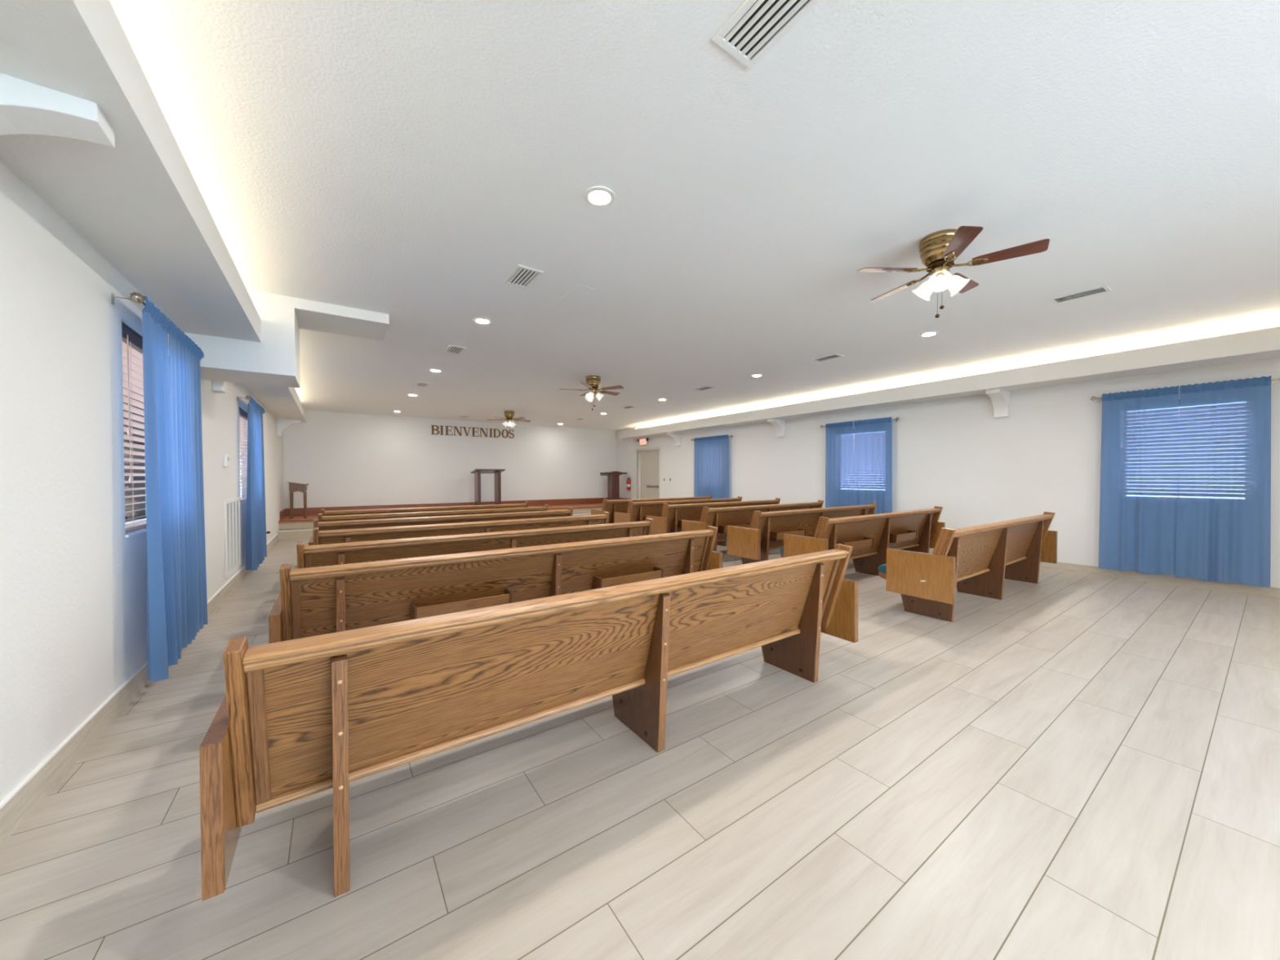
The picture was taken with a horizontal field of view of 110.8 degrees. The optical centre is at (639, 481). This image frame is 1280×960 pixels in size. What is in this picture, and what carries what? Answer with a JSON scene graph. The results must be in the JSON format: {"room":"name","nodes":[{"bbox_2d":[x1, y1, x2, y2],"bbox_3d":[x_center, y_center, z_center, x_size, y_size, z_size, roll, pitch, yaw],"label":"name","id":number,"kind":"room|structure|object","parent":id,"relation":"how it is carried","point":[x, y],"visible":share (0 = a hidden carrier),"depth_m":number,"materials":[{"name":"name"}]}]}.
{"room":"house of worship","nodes":[
{"label":"house of worship","id":0,"kind":"room"},
{"bbox_2d":[0,159,284,802],"bbox_3d":[-3.489,-0.176,3.228,0.160,2.785,16.080,-1,1,-35],"label":"wall","id":1,"kind":"structure","parent":0,"point":[73,585],"depth_m":1.90,"materials":[{"name":"paint"}]},
{"bbox_2d":[0,72,115,147],"bbox_3d":[-1.810,-0.982,1.261,0.382,0.290,0.130,-1,1,-35],"label":"corbel","id":2,"kind":"object","parent":1,"relation":"attached to","point":[28,108],"visible":1,"depth_m":1.28,"materials":[{"name":"white paint"}]},
{"bbox_2d":[0,0,261,342],"bbox_3d":[-0.998,-1.207,0.148,0.461,0.185,8.200,-1,1,-35],"label":"ceiling soffit","id":3,"kind":"structure","parent":1,"relation":"attached to","point":[138,202],"depth_m":1.64,"materials":[{"name":"paint"}]},
{"bbox_2d":[122,386,146,537],"bbox_3d":[-3.157,-0.298,2.769,0.157,1.200,0.930,-1,1,-35],"label":"window","id":4,"kind":"structure","parent":1,"relation":"in","point":[142,505],"depth_m":2.87,"materials":[{"name":"white plastic"}]},
{"bbox_2d":[121,321,146,531],"bbox_3d":[-3.135,-0.309,2.784,0.080,1.176,0.894,-1,1,-35],"label":"blind","id":5,"kind":"object","parent":4,"relation":"attached to","point":[132,342],"visible":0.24,"depth_m":2.63,"materials":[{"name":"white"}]},
{"bbox_2d":[0,533,277,847],"bbox_3d":[-3.023,1.158,2.726,0.011,0.128,14.700,-1,1,-35],"label":"baseboard","id":6,"kind":"structure","parent":1,"relation":"attached to","point":[13,814],"depth_m":1.90,"materials":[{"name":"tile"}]},
{"bbox_2d":[111,292,204,358],"bbox_3d":[-3.075,-0.971,2.873,0.132,0.062,1.444,-1,1,-35],"label":"curtain rod","id":7,"kind":"object","parent":1,"relation":"attached to","point":[135,297],"visible":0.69,"depth_m":2.32,"materials":[{"name":"silver metal"}]},
{"bbox_2d":[142,295,181,682],"bbox_3d":[-2.807,0.044,2.591,0.101,2.120,0.481,-1,1,-39],"label":"curtain","id":8,"kind":"object","parent":7,"relation":"hanging from","point":[163,631],"visible":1,"depth_m":2.46,"materials":[{"name":"blue fabric"}]},
{"bbox_2d":[168,320,208,650],"bbox_3d":[-3.175,0.045,3.092,0.076,2.133,0.815,-1,1,-35],"label":"curtain","id":9,"kind":"object","parent":7,"relation":"hanging from","point":[185,356],"visible":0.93,"depth_m":3.05,"materials":[{"name":"blue fabric"}]},
{"bbox_2d":[212,380,226,393],"bbox_3d":[-3.955,-1.042,4.367,0.382,0.340,0.130,-1,1,-35],"label":"corbel","id":10,"kind":"object","parent":1,"relation":"attached to","point":[220,387],"visible":0.27,"depth_m":4.24,"materials":[{"name":"white paint"}]},
{"bbox_2d":[222,454,229,466],"bbox_3d":[-4.341,-0.222,4.632,0.031,0.125,0.150,-1,1,-35],"label":"thermostat","id":11,"kind":"object","parent":1,"relation":"attached to","point":[225,457],"visible":1,"depth_m":4.58,"materials":[{"name":"white paint"}]},
{"bbox_2d":[224,497,240,578],"bbox_3d":[-4.563,0.597,4.950,0.012,0.820,0.840,-1,1,-35],"label":"air vent","id":12,"kind":"object","parent":1,"relation":"in","point":[232,506],"visible":1,"depth_m":4.91,"materials":[{"name":"white metal"}]},
{"bbox_2d":[239,433,246,504],"bbox_3d":[-5.184,-0.332,5.707,0.157,1.200,0.930,-1,1,-35],"label":"window","id":13,"kind":"structure","parent":1,"relation":"in","point":[241,484],"depth_m":6.03,"materials":[{"name":"white plastic"}]},
{"bbox_2d":[239,407,247,502],"bbox_3d":[-5.163,-0.342,5.722,0.080,1.176,0.894,-1,1,-35],"label":"blind","id":14,"kind":"object","parent":13,"relation":"attached to","point":[242,414],"visible":0.52,"depth_m":5.79,"materials":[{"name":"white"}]},
{"bbox_2d":[236,395,266,413],"bbox_3d":[-5.102,-1.004,5.811,0.132,0.062,1.424,-1,1,-35],"label":"curtain rod","id":15,"kind":"object","parent":1,"relation":"attached to","point":[248,397],"visible":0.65,"depth_m":5.26,"materials":[{"name":"silver metal"}]},
{"bbox_2d":[245,395,262,570],"bbox_3d":[-4.877,0.014,5.565,0.118,2.127,0.570,-1,1,-35],"label":"curtain","id":16,"kind":"object","parent":15,"relation":"hanging from","point":[254,557],"visible":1,"depth_m":5.39,"materials":[{"name":"blue fabric"}]},
{"bbox_2d":[256,404,266,560],"bbox_3d":[-5.230,0.011,6.069,0.089,2.132,0.700,-1,1,-35],"label":"curtain","id":17,"kind":"object","parent":15,"relation":"hanging from","point":[260,411],"visible":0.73,"depth_m":6.06,"materials":[{"name":"blue fabric"}]},
{"bbox_2d":[240,382,306,422],"bbox_3d":[-5.508,-1.326,6.682,0.461,0.175,6.420,-1,1,-35],"label":"trim","id":18,"kind":"structure","parent":1,"relation":"attached to","point":[282,402],"depth_m":6.78,"materials":[{"name":"paint"}]},
{"bbox_2d":[280,509,284,519],"bbox_3d":[-7.706,0.700,9.513,0.020,0.170,0.960,-1,1,-35],"label":"trim","id":19,"kind":"structure","parent":1,"relation":"attached to","point":[282,512],"depth_m":9.32,"materials":[{"name":"red wood"}]},
{"bbox_2d":[183,288,389,388],"bbox_3d":[-3.124,-1.245,4.045,1.388,0.670,0.630,-1,1,-35],"label":"ceiling soffit","id":20,"kind":"structure","parent":1,"relation":"attached to","point":[274,361],"depth_m":3.74,"materials":[{"name":"paint"}]},
{"bbox_2d":[276,418,301,436],"bbox_3d":[-7.164,-1.095,9.017,0.382,0.340,0.130,-1,1,-35],"label":"corbel","id":21,"kind":"object","parent":1,"relation":"attached to","point":[282,424],"visible":1,"depth_m":8.91,"materials":[{"name":"white paint"}]},
{"bbox_2d":[277,512,591,540],"bbox_3d":[-3.631,1.022,11.303,8.754,0.182,0.330,-1,1,-35],"label":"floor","id":22,"kind":"structure","parent":0,"point":[294,534],"depth_m":8.88,"materials":[{"name":"tile"}]},
{"bbox_2d":[278,503,602,529],"bbox_3d":[-4.044,0.925,11.900,8.754,0.362,1.194,-1,1,-35],"label":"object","id":23,"kind":"structure","parent":0,"point":[297,522],"depth_m":9.77,"materials":[{"name":"brown wood"}]},
{"bbox_2d":[288,481,308,519],"bbox_3d":[-7.347,0.394,9.491,0.340,0.782,0.420,-1,1,-35],"label":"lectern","id":24,"kind":"object","parent":23,"relation":"on","point":[293,486],"visible":1,"depth_m":9.36,"materials":[{"name":"brown wood"}]},
{"bbox_2d":[470,469,505,505],"bbox_3d":[-4.090,0.204,11.882,0.780,1.084,0.500,-1,1,-35],"label":"lectern","id":25,"kind":"object","parent":23,"relation":"on","point":[477,473],"visible":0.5,"depth_m":11.79,"materials":[{"name":"brown wood"}]},
{"bbox_2d":[600,471,626,500],"bbox_3d":[-0.846,0.188,14.030,0.820,1.046,0.390,-1,1,-35],"label":"podium","id":26,"kind":"object","parent":23,"relation":"on","point":[613,477],"visible":0.81,"depth_m":13.92,"materials":[{"name":"brown wood"}]},
{"bbox_2d":[283,409,617,509],"bbox_3d":[-4.432,-0.293,12.443,9.076,2.785,0.160,-1,1,-35],"label":"wall","id":27,"kind":"structure","parent":0,"point":[344,459],"depth_m":11.60,"materials":[{"name":"paint"}]},
{"bbox_2d":[431,425,439,435],"bbox_3d":[-5.402,-1.371,11.654,0.207,0.250,0.014,-1,1,-35],"label":"letter","id":28,"kind":"object","parent":27,"relation":"attached to","point":[433,426],"depth_m":11.64,"materials":[{"name":"brown metal"}]},
{"bbox_2d":[440,425,443,435],"bbox_3d":[-5.274,-1.372,11.742,0.079,0.246,0.014,-1,1,-35],"label":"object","id":29,"kind":"structure","parent":27,"relation":"attached to","point":[442,427],"depth_m":11.74,"materials":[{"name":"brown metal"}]},
{"bbox_2d":[284,497,607,516],"bbox_3d":[-4.375,0.650,12.377,8.716,0.182,0.030,-1,1,-35],"label":"baseboard","id":30,"kind":"structure","parent":27,"relation":"attached to","point":[297,511],"depth_m":11.76,"materials":[{"name":"red wood"}]},
{"bbox_2d":[444,426,453,435],"bbox_3d":[-5.127,-1.374,11.844,0.185,0.246,0.014,-1,1,-35],"label":"letter","id":31,"kind":"object","parent":27,"relation":"attached to","point":[446,427],"depth_m":11.82,"materials":[{"name":"brown metal"}]},
{"bbox_2d":[453,426,462,435],"bbox_3d":[-4.942,-1.376,11.971,0.214,0.246,0.014,-1,1,-35],"label":"letter","id":32,"kind":"object","parent":27,"relation":"attached to","point":[455,427],"depth_m":11.96,"materials":[{"name":"brown metal"}]},
{"bbox_2d":[462,426,471,435],"bbox_3d":[-4.750,-1.378,12.104,0.232,0.246,0.014,-1,1,-35],"label":"letter","id":33,"kind":"object","parent":27,"relation":"attached to","point":[464,428],"depth_m":12.09,"materials":[{"name":"brown metal"}]},
{"bbox_2d":[471,427,479,436],"bbox_3d":[-4.561,-1.380,12.234,0.187,0.246,0.014,-1,1,-35],"label":"letter","id":34,"kind":"object","parent":27,"relation":"attached to","point":[473,428],"depth_m":12.20,"materials":[{"name":"brown wood"}]},
{"bbox_2d":[480,427,487,436],"bbox_3d":[-4.374,-1.382,12.363,0.215,0.246,0.014,-1,1,-35],"label":"letter","id":35,"kind":"object","parent":27,"relation":"attached to","point":[482,428],"depth_m":12.35,"materials":[{"name":"brown metal"}]},
{"bbox_2d":[489,428,492,437],"bbox_3d":[-4.215,-1.384,12.473,0.079,0.246,0.014,-1,1,-35],"label":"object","id":36,"kind":"structure","parent":27,"relation":"attached to","point":[491,429],"depth_m":12.47,"materials":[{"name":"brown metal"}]},
{"bbox_2d":[493,428,500,437],"bbox_3d":[-4.074,-1.386,12.571,0.211,0.246,0.014,-1,1,-35],"label":"letter","id":37,"kind":"object","parent":27,"relation":"attached to","point":[493,428],"depth_m":12.54,"materials":[{"name":"brown wood"}]},
{"bbox_2d":[501,429,508,438],"bbox_3d":[-3.884,-1.388,12.701,0.196,0.248,0.014,-1,1,-35],"label":"letter","id":38,"kind":"object","parent":27,"relation":"attached to","point":[503,430],"depth_m":12.69,"materials":[{"name":"brown wood"}]},
{"bbox_2d":[509,429,514,438],"bbox_3d":[-3.726,-1.388,12.811,0.146,0.250,0.014,-1,1,-35],"label":"letter","id":39,"kind":"object","parent":27,"relation":"attached to","point":[511,429],"depth_m":12.81,"materials":[{"name":"brown wood"}]},
{"bbox_2d":[0,537,1279,959],"bbox_3d":[0.184,1.235,5.779,9.076,0.120,16.400,-1,1,-35],"label":"floor","id":40,"kind":"structure","parent":0,"point":[1067,766],"depth_m":1.59,"materials":[{"name":"beige tile"}]},
{"bbox_2d":[320,501,528,515],"bbox_3d":[-3.239,0.758,6.938,2.940,0.820,0.639,-1,1,-35],"label":"pew","id":41,"kind":"object","parent":40,"relation":"on","point":[323,512],"visible":0.18,"depth_m":6.55,"materials":[{"name":"brown wood"}]},
{"bbox_2d":[318,504,548,521],"bbox_3d":[-2.727,0.767,6.162,2.920,0.820,0.639,-1,1,-35],"label":"pew","id":42,"kind":"object","parent":40,"relation":"on","point":[412,514],"visible":0.16,"depth_m":5.76,"materials":[{"name":"brown wood"}]},
{"bbox_2d":[308,507,573,545],"bbox_3d":[-2.265,0.774,5.490,2.950,0.820,0.639,-1,1,-35],"label":"pew","id":43,"kind":"object","parent":40,"relation":"on","point":[384,522],"visible":0.16,"depth_m":5.07,"materials":[{"name":"brown wood"}]},
{"bbox_2d":[312,511,609,545],"bbox_3d":[-1.713,0.783,4.735,2.945,0.820,0.639,-1,1,-35],"label":"pew","id":44,"kind":"object","parent":40,"relation":"on","point":[348,535],"visible":0.19,"depth_m":4.31,"materials":[{"name":"brown wood"}]},
{"bbox_2d":[293,517,653,568],"bbox_3d":[-1.216,0.792,3.930,2.955,0.820,0.639,-1,1,-35],"label":"pew","id":45,"kind":"object","parent":40,"relation":"on","point":[330,554],"visible":0.18,"depth_m":3.46,"materials":[{"name":"brown wood"}]},
{"bbox_2d":[268,525,722,643],"bbox_3d":[-0.702,0.800,3.185,2.980,0.820,0.639,-1,1,-35],"label":"pew","id":46,"kind":"object","parent":40,"relation":"on","point":[310,602],"visible":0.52,"depth_m":2.67,"materials":[{"name":"brown wood"}]},
{"bbox_2d":[199,543,858,901],"bbox_3d":[-0.036,0.812,2.168,2.945,0.820,0.639,-1,1,-35],"label":"pew","id":47,"kind":"object","parent":40,"relation":"on","point":[295,719],"visible":1,"depth_m":1.56,"materials":[{"name":"brown wood"}]},
{"bbox_2d":[591,494,711,523],"bbox_3d":[0.312,0.718,9.414,2.850,0.820,0.639,-1,1,-35],"label":"pew","id":48,"kind":"object","parent":40,"relation":"on","point":[612,506],"visible":0.18,"depth_m":8.67,"materials":[{"name":"brown wood"}]},
{"bbox_2d":[614,496,742,523],"bbox_3d":[0.822,0.726,8.698,2.860,0.820,0.639,-1,1,-35],"label":"pew","id":49,"kind":"object","parent":40,"relation":"on","point":[636,511],"visible":0.27,"depth_m":7.98,"materials":[{"name":"brown wood"}]},
{"bbox_2d":[645,497,780,546],"bbox_3d":[1.395,0.734,7.989,2.870,0.820,0.639,-1,1,-35],"label":"pew","id":50,"kind":"object","parent":40,"relation":"on","point":[672,515],"visible":0.21,"depth_m":7.26,"materials":[{"name":"brown wood"}]},
{"bbox_2d":[681,500,823,551],"bbox_3d":[1.914,0.742,7.226,2.860,0.820,0.639,-1,1,-35],"label":"pew","id":51,"kind":"object","parent":40,"relation":"on","point":[739,516],"visible":0.22,"depth_m":6.59,"materials":[{"name":"brown wood"}]},
{"bbox_2d":[725,502,876,564],"bbox_3d":[2.445,0.751,6.470,2.870,0.820,0.639,-1,1,-35],"label":"pew","id":52,"kind":"object","parent":40,"relation":"on","point":[766,531],"visible":0.44,"depth_m":5.78,"materials":[{"name":"brown wood"}]},
{"bbox_2d":[780,506,945,576],"bbox_3d":[2.902,0.761,5.608,2.845,0.820,0.639,-1,1,-35],"label":"pew","id":53,"kind":"object","parent":40,"relation":"on","point":[870,535],"visible":0.67,"depth_m":5.41,"materials":[{"name":"brown wood"}]},
{"bbox_2d":[878,511,1057,622],"bbox_3d":[3.512,0.772,4.607,2.901,0.820,0.639,-1,1,-35],"label":"pew","id":54,"kind":"object","parent":40,"relation":"on","point":[975,560],"visible":1,"depth_m":4.09,"materials":[{"name":"brown wood"}]},
{"bbox_2d":[878,564,886,573],"bbox_3d":[3.444,0.810,4.706,2.736,0.121,0.399,-1,1,-35],"label":"seat cushion","id":55,"kind":"object","parent":54,"relation":"on","point":[882,568],"depth_m":4.06,"materials":[{"name":"teal fabric"}]},
{"bbox_2d":[109,0,1279,430],"bbox_3d":[0.177,-1.669,5.742,9.076,0.120,16.400,-1,1,-35],"label":"ceiling","id":56,"kind":"structure","parent":0,"point":[400,159],"depth_m":2.29,"materials":[{"name":"white paint"}]},
{"bbox_2d":[413,382,430,386],"bbox_3d":[-3.622,-1.616,7.336,0.194,0.010,0.350,-1,1,-35],"label":"ceiling vent","id":57,"kind":"object","parent":56,"relation":"in","point":[418,384],"visible":1,"depth_m":7.33,"materials":[{"name":"white metal"}]},
{"bbox_2d":[429,368,442,372],"bbox_3d":[-2.948,-1.604,6.368,0.176,0.011,0.176,-1,1,-35],"label":"recessed light","id":58,"kind":"object","parent":56,"relation":"in","point":[430,370],"visible":1,"depth_m":6.36,"materials":[{"name":"white paint"}]},
{"bbox_2d":[443,345,466,355],"bbox_3d":[-2.242,-1.593,5.336,0.194,0.010,0.350,-1,1,-35],"label":"ceiling vent","id":59,"kind":"object","parent":56,"relation":"in","point":[453,349],"visible":1,"depth_m":5.33,"materials":[{"name":"white metal"}]},
{"bbox_2d":[472,317,492,324],"bbox_3d":[-1.551,-1.581,4.343,0.176,0.011,0.176,-1,1,-35],"label":"recessed light","id":60,"kind":"object","parent":56,"relation":"in","point":[477,320],"visible":1,"depth_m":4.33,"materials":[{"name":"white paint"}]},
{"bbox_2d":[486,410,531,432],"bbox_3d":[-3.047,-1.406,10.402,0.975,0.511,1.014,-1,1,-35],"label":"ceiling fan","id":61,"kind":"object","parent":56,"relation":"hanging from","point":[508,415],"visible":1,"depth_m":10.32,"materials":[{"name":"gold metal"}]},
{"bbox_2d":[502,264,543,288],"bbox_3d":[-0.902,-1.571,3.394,0.194,0.010,0.350,-1,1,-35],"label":"ceiling vent","id":62,"kind":"object","parent":56,"relation":"in","point":[523,277],"visible":1,"depth_m":3.38,"materials":[{"name":"white metal"}]},
{"bbox_2d":[559,375,623,410],"bbox_3d":[-0.721,-1.366,6.863,1.005,0.511,0.999,-1,1,-35],"label":"ceiling fan","id":63,"kind":"object","parent":56,"relation":"hanging from","point":[593,383],"visible":1,"depth_m":6.76,"materials":[{"name":"gold metal"}]},
{"bbox_2d":[583,186,615,207],"bbox_3d":[-0.222,-1.559,2.418,0.176,0.011,0.176,-1,1,-35],"label":"recessed light","id":64,"kind":"object","parent":56,"relation":"in","point":[596,196],"visible":1,"depth_m":2.41,"materials":[{"name":"white paint"}]},
{"bbox_2d":[620,405,635,408],"bbox_3d":[-0.253,-1.655,9.795,0.194,0.010,0.350,-1,1,-35],"label":"ceiling vent","id":65,"kind":"object","parent":56,"relation":"in","point":[628,406],"visible":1,"depth_m":9.77,"materials":[{"name":"white metal"}]},
{"bbox_2d":[693,386,715,391],"bbox_3d":[1.120,-1.631,7.717,0.194,0.010,0.350,-1,1,-35],"label":"ceiling vent","id":66,"kind":"object","parent":56,"relation":"in","point":[704,388],"visible":1,"depth_m":7.70,"materials":[{"name":"white metal"}]},
{"bbox_2d":[751,373,762,377],"bbox_3d":[1.780,-1.619,6.727,0.176,0.011,0.176,-1,1,-35],"label":"recessed light","id":67,"kind":"object","parent":56,"relation":"in","point":[754,375],"visible":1,"depth_m":6.72,"materials":[{"name":"white paint"}]},
{"bbox_2d":[712,0,820,69],"bbox_3d":[0.433,-1.549,1.460,0.194,0.010,0.350,-1,1,-35],"label":"ceiling vent","id":68,"kind":"object","parent":56,"relation":"in","point":[757,26],"visible":1,"depth_m":1.50,"materials":[{"name":"white metal"}]},
{"bbox_2d":[810,353,844,362],"bbox_3d":[2.431,-1.609,5.730,0.194,0.010,0.350,-1,1,-35],"label":"ceiling vent","id":69,"kind":"object","parent":56,"relation":"in","point":[834,355],"visible":1,"depth_m":5.72,"materials":[{"name":"white metal"}]},
{"bbox_2d":[919,331,938,337],"bbox_3d":[3.126,-1.597,4.776,0.176,0.011,0.176,-1,1,-35],"label":"recessed light","id":70,"kind":"object","parent":56,"relation":"in","point":[928,333],"visible":1,"depth_m":4.77,"materials":[{"name":"white paint"}]},
{"bbox_2d":[856,226,1049,318],"bbox_3d":[1.975,-1.321,2.884,0.970,0.511,1.014,-1,1,-35],"label":"ceiling fan","id":71,"kind":"object","parent":56,"relation":"hanging from","point":[939,251],"visible":1,"depth_m":2.79,"materials":[{"name":"brown wood"}]},
{"bbox_2d":[1048,284,1111,304],"bbox_3d":[3.736,-1.586,3.751,0.194,0.010,0.350,-1,1,-35],"label":"ceiling vent","id":72,"kind":"object","parent":56,"relation":"in","point":[1102,289],"visible":1,"depth_m":3.74,"materials":[{"name":"white metal"}]},
{"bbox_2d":[616,321,1279,587],"bbox_3d":[3.850,-0.258,8.292,0.160,2.785,16.080,-1,1,-35],"label":"wall","id":73,"kind":"structure","parent":0,"point":[953,455],"depth_m":6.48,"materials":[{"name":"paint"}]},
{"bbox_2d":[619,438,632,450],"bbox_3d":[-0.431,-1.182,14.003,0.382,0.355,0.160,-1,1,-35],"label":"corbel","id":74,"kind":"object","parent":73,"relation":"attached to","point":[628,442],"visible":1,"depth_m":14.00,"materials":[{"name":"white paint"}]},
{"bbox_2d":[626,478,631,490],"bbox_3d":[-0.372,0.065,14.134,0.150,0.408,0.134,0,1,17],"label":"fire extinguisher","id":75,"kind":"object","parent":73,"relation":"attached to","point":[628,482],"visible":1,"depth_m":14.08,"materials":[{"name":"red metal"}]},
{"bbox_2d":[636,437,648,445],"bbox_3d":[0.092,-1.234,13.489,0.103,0.221,0.582,-1,1,-35],"label":"exit sign","id":76,"kind":"object","parent":73,"relation":"attached to","point":[642,441],"visible":1,"depth_m":13.46,"materials":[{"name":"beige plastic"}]},
{"bbox_2d":[635,446,660,498],"bbox_3d":[0.299,0.016,13.427,0.178,2.120,1.280,-1,1,-35],"label":"trim","id":77,"kind":"structure","parent":73,"relation":"attached to","point":[638,451],"depth_m":13.85,"materials":[{"name":"beige paint"}]},
{"bbox_2d":[640,450,658,498],"bbox_3d":[0.319,0.061,13.441,0.100,2.010,1.080,-1,1,-35],"label":"door","id":78,"kind":"structure","parent":73,"relation":"in","point":[649,460],"depth_m":13.46,"materials":[{"name":"beige paint"}]},
{"bbox_2d":[666,432,680,446],"bbox_3d":[0.921,-1.160,12.044,0.382,0.355,0.160,-1,1,-35],"label":"corbel","id":79,"kind":"object","parent":73,"relation":"attached to","point":[676,436],"visible":1,"depth_m":12.04,"materials":[{"name":"white paint"}]},
{"bbox_2d":[767,418,785,437],"bbox_3d":[2.852,-1.128,9.246,0.382,0.355,0.160,-1,1,-35],"label":"corbel","id":80,"kind":"object","parent":73,"relation":"attached to","point":[780,424],"visible":1,"depth_m":9.25,"materials":[{"name":"white paint"}]},
{"bbox_2d":[820,417,898,427],"bbox_3d":[3.916,-1.052,7.925,0.133,0.062,1.438,-1,1,-35],"label":"curtain rod","id":81,"kind":"object","parent":73,"relation":"attached to","point":[896,419],"visible":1,"depth_m":7.40,"materials":[{"name":"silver metal"}]},
{"bbox_2d":[825,421,853,507],"bbox_3d":[3.689,-0.036,8.184,0.044,2.133,0.580,-1,1,-35],"label":"curtain","id":82,"kind":"object","parent":81,"relation":"hanging from","point":[839,456],"visible":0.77,"depth_m":8.18,"materials":[{"name":"blue fabric"}]},
{"bbox_2d":[853,417,892,514],"bbox_3d":[4.043,-0.031,7.684,0.051,2.133,0.685,-1,1,-35],"label":"curtain","id":83,"kind":"object","parent":81,"relation":"hanging from","point":[873,437],"visible":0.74,"depth_m":7.65,"materials":[{"name":"blue fabric"}]},
{"bbox_2d":[617,326,1279,439],"bbox_3d":[3.823,-1.398,7.757,0.470,0.218,15.250,-1,1,-35],"label":"ceiling soffit","id":84,"kind":"structure","parent":73,"relation":"attached to","point":[1261,344],"depth_m":5.66,"materials":[{"name":"paint"}]},
{"bbox_2d":[986,388,1009,417],"bbox_3d":[4.988,-1.093,6.152,0.382,0.355,0.160,-1,1,-35],"label":"corbel","id":85,"kind":"object","parent":73,"relation":"attached to","point":[1000,397],"visible":1,"depth_m":6.17,"materials":[{"name":"white paint"}]},
{"bbox_2d":[928,547,1279,599],"bbox_3d":[4.489,1.091,7.236,0.011,0.112,13.590,-1,1,-35],"label":"baseboard","id":86,"kind":"structure","parent":73,"relation":"attached to","point":[1227,587],"depth_m":5.02,"materials":[{"name":"tile"}]},
{"bbox_2d":[1090,377,1279,401],"bbox_3d":[5.995,-1.018,4.913,0.133,0.062,1.378,-1,1,-35],"label":"curtain rod","id":87,"kind":"object","parent":73,"relation":"attached to","point":[1092,398],"visible":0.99,"depth_m":4.88,"materials":[{"name":"silver metal"}]},
{"bbox_2d":[1098,386,1178,575],"bbox_3d":[5.794,-0.002,5.138,0.059,2.132,0.625,-1,1,-35],"label":"curtain","id":88,"kind":"object","parent":87,"relation":"hanging from","point":[1140,428],"visible":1,"depth_m":5.11,"materials":[{"name":"blue fabric"}]},
{"bbox_2d":[1175,375,1271,586],"bbox_3d":[6.138,0.002,4.655,0.056,2.129,0.609,-1,1,-35],"label":"curtain","id":89,"kind":"object","parent":87,"relation":"hanging from","point":[1224,513],"visible":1,"depth_m":4.63,"materials":[{"name":"blue fabric"}]},
{"bbox_3d":[1.787,-1.087,11.009,0.133,0.062,1.453,-1,1,-35],"label":"curtain rod","id":90,"kind":"object","parent":73,"relation":"attached to","visible":0},
{"bbox_2d":[693,436,711,497],"bbox_3d":[1.585,-0.076,11.242,0.045,2.122,0.645,-1,1,-35],"label":"curtain","id":91,"kind":"object","parent":90,"relation":"hanging from","point":[702,446],"visible":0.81,"depth_m":11.23,"materials":[{"name":"blue fabric"}]},
{"bbox_2d":[710,434,728,498],"bbox_3d":[1.931,-0.065,10.737,0.042,2.133,0.630,-1,1,-35],"label":"curtain","id":92,"kind":"object","parent":90,"relation":"hanging from","point":[719,472],"visible":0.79,"depth_m":10.73,"materials":[{"name":"blue fabric"}]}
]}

